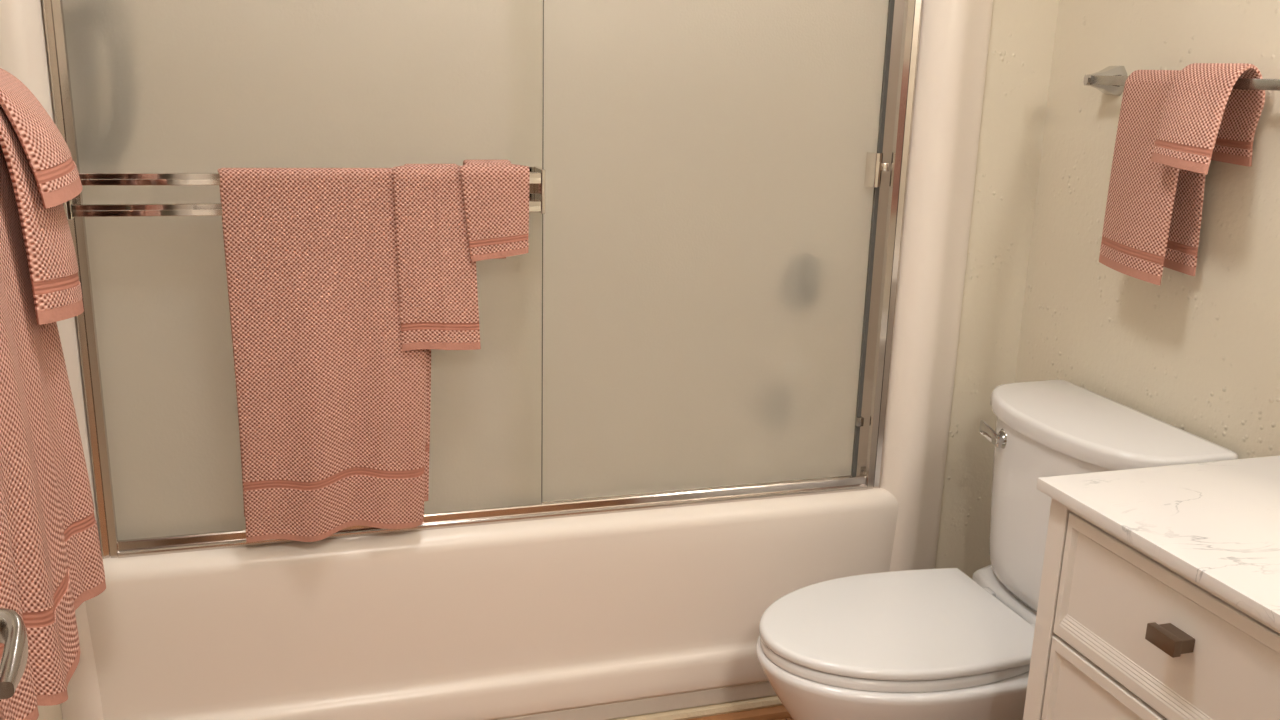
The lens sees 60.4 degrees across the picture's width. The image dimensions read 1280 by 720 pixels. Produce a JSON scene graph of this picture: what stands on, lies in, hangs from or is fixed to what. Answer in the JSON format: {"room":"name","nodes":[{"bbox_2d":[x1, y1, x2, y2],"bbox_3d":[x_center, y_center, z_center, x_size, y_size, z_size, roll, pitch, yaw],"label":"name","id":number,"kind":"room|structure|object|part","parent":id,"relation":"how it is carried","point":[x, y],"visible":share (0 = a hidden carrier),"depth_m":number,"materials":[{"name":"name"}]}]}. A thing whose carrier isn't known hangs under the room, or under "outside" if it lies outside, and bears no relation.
{"room":"bathroom","nodes":[
{"label":"bathroom","id":0,"kind":"room"},
{"bbox_2d":[37,704,62,719],"bbox_3d":[-0.914,-0.210,1.232,0.100,2.440,2.900,-3,15,-16],"label":"wall","id":1,"kind":"structure","parent":0,"point":[54,712],"depth_m":1.89,"materials":[{"name":"beige paint"}]},
{"bbox_2d":[62,0,544,539],"bbox_3d":[-0.547,-0.341,1.884,0.789,1.372,0.079,-3,15,-16],"label":"sliding glass panel","id":2,"kind":"object","parent":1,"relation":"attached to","point":[167,95],"visible":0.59,"depth_m":1.91,"materials":[{"name":"white"}]},
{"bbox_2d":[218,168,430,541],"bbox_3d":[-0.536,-0.001,1.933,0.342,0.664,0.049,-3,15,-16],"label":"towel","id":3,"kind":"object","parent":2,"relation":"hanging from","point":[334,415],"visible":0.96,"depth_m":1.92,"materials":[{"name":"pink fabric"}]},
{"bbox_2d":[393,164,480,350],"bbox_3d":[-0.358,-0.177,1.945,0.145,0.335,0.056,-3,15,-16],"label":"towel","id":4,"kind":"object","parent":2,"relation":"hanging from","point":[438,293],"visible":1,"depth_m":1.92,"materials":[{"name":"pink fabric"}]},
{"bbox_2d":[460,160,529,261],"bbox_3d":[-0.261,-0.265,1.955,0.123,0.180,0.073,-3,15,-16],"label":"towel","id":5,"kind":"object","parent":2,"relation":"hanging from","point":[495,192],"visible":1,"depth_m":1.93,"materials":[{"name":"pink fabric"}]},
{"bbox_2d":[42,0,922,558],"bbox_3d":[-0.209,-0.375,2.029,1.546,1.412,0.084,-3,15,-16],"label":"shower door frame","id":6,"kind":"object","parent":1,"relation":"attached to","point":[907,13],"visible":0.82,"depth_m":2.18,"materials":[{"name":"silver metal"}]},
{"bbox_2d":[611,695,782,719],"bbox_3d":[-0.174,0.767,2.270,1.804,0.018,0.028,-3,15,-16],"label":"trim","id":7,"kind":"structure","parent":1,"relation":"attached to","point":[771,701],"depth_m":2.36,"materials":[{"name":"beige wood"}]},
{"bbox_2d":[542,0,894,501],"bbox_3d":[0.132,-0.387,2.126,0.764,1.372,0.040,-3,15,-16],"label":"sliding glass panel","id":8,"kind":"object","parent":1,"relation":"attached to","point":[713,168],"visible":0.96,"depth_m":2.19,"materials":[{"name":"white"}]},
{"bbox_3d":[0.475,-0.386,2.229,0.023,0.068,0.034,-3,15,-16],"label":"pull handle","id":9,"kind":"part","parent":8,"relation":"part of","materials":[{"name":"silver metal"}]},
{"bbox_3d":[-0.781,-0.252,1.123,0.096,0.054,0.611,-3,15,-16],"label":"towel bar","id":10,"kind":"object","parent":1,"relation":"attached to","visible":0},
{"bbox_2d":[0,68,82,207],"bbox_3d":[-0.771,-0.271,1.312,0.174,0.163,0.153,-3,15,-16],"label":"towel","id":11,"kind":"object","parent":10,"relation":"hanging from","point":[56,174],"visible":1,"depth_m":1.29,"materials":[{"name":"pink fabric"}]},
{"bbox_2d":[0,105,83,324],"bbox_3d":[-0.771,-0.190,1.326,0.146,0.300,0.169,-3,15,-16],"label":"towel","id":12,"kind":"object","parent":10,"relation":"hanging from","point":[49,245],"visible":0.77,"depth_m":1.29,"materials":[{"name":"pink fabric"}]},
{"bbox_2d":[0,145,105,719],"bbox_3d":[-0.730,0.071,1.232,0.123,0.734,0.453,-3,15,-16],"label":"towel","id":13,"kind":"object","parent":10,"relation":"hanging from","point":[51,561],"visible":0.9,"depth_m":1.30,"materials":[{"name":"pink fabric"}]},
{"bbox_2d":[687,705,791,719],"bbox_3d":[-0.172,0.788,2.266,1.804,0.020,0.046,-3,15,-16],"label":"floor","id":14,"kind":"structure","parent":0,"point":[776,712],"depth_m":2.37,"materials":[{"name":"brown wood"}]},
{"bbox_2d":[935,0,1058,578],"bbox_3d":[0.749,-0.456,2.326,0.157,2.440,0.110,-3,15,-16],"label":"wall strip","id":15,"kind":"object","parent":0,"point":[1022,32],"visible":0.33,"depth_m":2.33,"materials":[{"name":"beige paint"}]},
{"bbox_2d":[1014,0,1279,458],"bbox_3d":[1.043,-0.310,1.807,0.100,2.440,2.900,-3,15,-16],"label":"wall","id":16,"kind":"structure","parent":0,"point":[1198,355],"depth_m":1.98,"materials":[{"name":"beige paint"}]},
{"bbox_2d":[1083,66,1279,95],"bbox_3d":[0.937,-0.464,1.840,0.069,0.054,0.545,-3,15,-16],"label":"towel bar","id":17,"kind":"object","parent":16,"relation":"attached to","point":[1110,80],"visible":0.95,"depth_m":2.02,"materials":[{"name":"grey metal"}]},
{"bbox_2d":[1099,70,1204,284],"bbox_3d":[0.894,-0.321,1.914,0.086,0.355,0.170,-3,15,-16],"label":"towel","id":18,"kind":"object","parent":17,"relation":"hanging from","point":[1153,212],"visible":0.77,"depth_m":1.90,"materials":[{"name":"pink fabric"}]},
{"bbox_2d":[1150,63,1264,174],"bbox_3d":[0.919,-0.393,1.782,0.138,0.170,0.161,-3,15,-16],"label":"towel","id":19,"kind":"object","parent":17,"relation":"hanging from","point":[1204,119],"visible":0.98,"depth_m":1.77,"materials":[{"name":"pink fabric"}]},
{"bbox_3d":[0.214,1.129,1.253,2.142,0.100,4.180,-3,15,-16],"label":"floor","id":20,"kind":"structure","parent":0,"visible":0},
{"bbox_2d":[0,0,992,719],"bbox_3d":[-0.278,-0.291,2.402,1.785,1.930,0.856,-3,15,-16],"label":"bathtub","id":21,"kind":"object","parent":20,"relation":"on","point":[511,619],"visible":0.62,"depth_m":2.18,"materials":[{"name":"white ceramic"}]},
{"bbox_3d":[-0.991,-0.174,1.827,0.083,1.900,0.124,-3,15,-16],"label":"surround post","id":22,"kind":"part","parent":21,"relation":"part of","materials":[{"name":"beige plastic"}]},
{"bbox_3d":[0.606,-0.255,2.296,0.154,1.900,0.124,-3,15,-16],"label":"surround post","id":23,"kind":"part","parent":21,"relation":"part of","materials":[{"name":"beige plastic"}]},
{"bbox_2d":[496,681,775,719],"bbox_3d":[-0.175,0.736,2.266,1.804,0.040,0.018,-3,15,-16],"label":"baseboard","id":24,"kind":"structure","parent":20,"relation":"on","point":[609,711],"depth_m":2.32,"materials":[{"name":"beige wood"}]},
{"bbox_2d":[756,380,1237,719],"bbox_3d":[0.568,0.484,2.026,0.740,0.768,0.469,-3,15,-16],"label":"toilet","id":25,"kind":"object","parent":20,"relation":"on","point":[942,643],"visible":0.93,"depth_m":1.94,"materials":[{"name":"white ceramic"}]},
{"bbox_3d":[0.541,0.680,2.071,0.695,0.365,0.384,-3,15,-16],"label":"bowl","id":26,"kind":"part","parent":25,"relation":"part of","materials":[{"name":"white ceramic"}]},
{"bbox_3d":[0.451,0.476,1.988,0.489,0.020,0.366,-3,15,-16],"label":"seat lid","id":27,"kind":"part","parent":25,"relation":"part of","materials":[{"name":"white plastic"}]},
{"bbox_3d":[0.671,0.140,2.092,0.021,0.041,0.053,-5,16,-23],"label":"lever","id":28,"kind":"part","parent":25,"relation":"part of","materials":[{"name":"silver metal"}]},
{"bbox_3d":[0.695,0.150,2.085,0.020,0.038,0.038,-3,15,-16],"label":"flush handle","id":29,"kind":"part","parent":25,"relation":"part of","materials":[{"name":"silver metal"}]},
{"bbox_3d":[0.809,0.298,2.050,0.220,0.332,0.436,-3,15,-16],"label":"tank","id":30,"kind":"part","parent":25,"relation":"part of","materials":[{"name":"white ceramic"}]},
{"bbox_3d":[0.812,0.119,2.002,0.237,0.037,0.469,-3,15,-16],"label":"tank lid","id":31,"kind":"part","parent":25,"relation":"part of","materials":[{"name":"white ceramic"}]},
{"bbox_2d":[1023,498,1279,719],"bbox_3d":[0.920,0.673,1.293,0.516,0.797,0.902,-3,15,-16],"label":"vanity cabinet","id":32,"kind":"object","parent":20,"relation":"on","point":[1120,633],"visible":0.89,"depth_m":1.41,"materials":[{"name":"white paint"}]},
{"bbox_3d":[0.647,0.559,1.400,0.016,0.239,0.414,-3,15,-16],"label":"drawer","id":33,"kind":"part","parent":32,"relation":"part of","materials":[{"name":"white paint"}]},
{"bbox_2d":[1037,455,1279,630],"bbox_3d":[0.935,0.278,1.189,0.510,0.018,0.930,-3,15,-16],"label":"countertop","id":34,"kind":"structure","parent":32,"relation":"on","point":[1216,524],"depth_m":1.42,"materials":[{"name":"white stone"}]},
{"bbox_3d":[0.641,0.336,1.328,0.032,0.022,0.047,-3,15,-16],"label":"drawer pull","id":35,"kind":"part","parent":32,"relation":"part of","materials":[{"name":"brown metal"}]},
{"bbox_3d":[0.460,0.091,0.234,1.942,2.440,0.120,-3,15,-16],"label":"wall","id":36,"kind":"structure","parent":0,"visible":0},
{"bbox_2d":[0,608,27,699],"bbox_3d":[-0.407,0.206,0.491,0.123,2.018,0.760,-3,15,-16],"label":"door handle","id":37,"kind":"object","parent":36,"relation":"in","point":[13,635],"depth_m":0.75,"materials":[{"name":"silver metal"}]}
]}

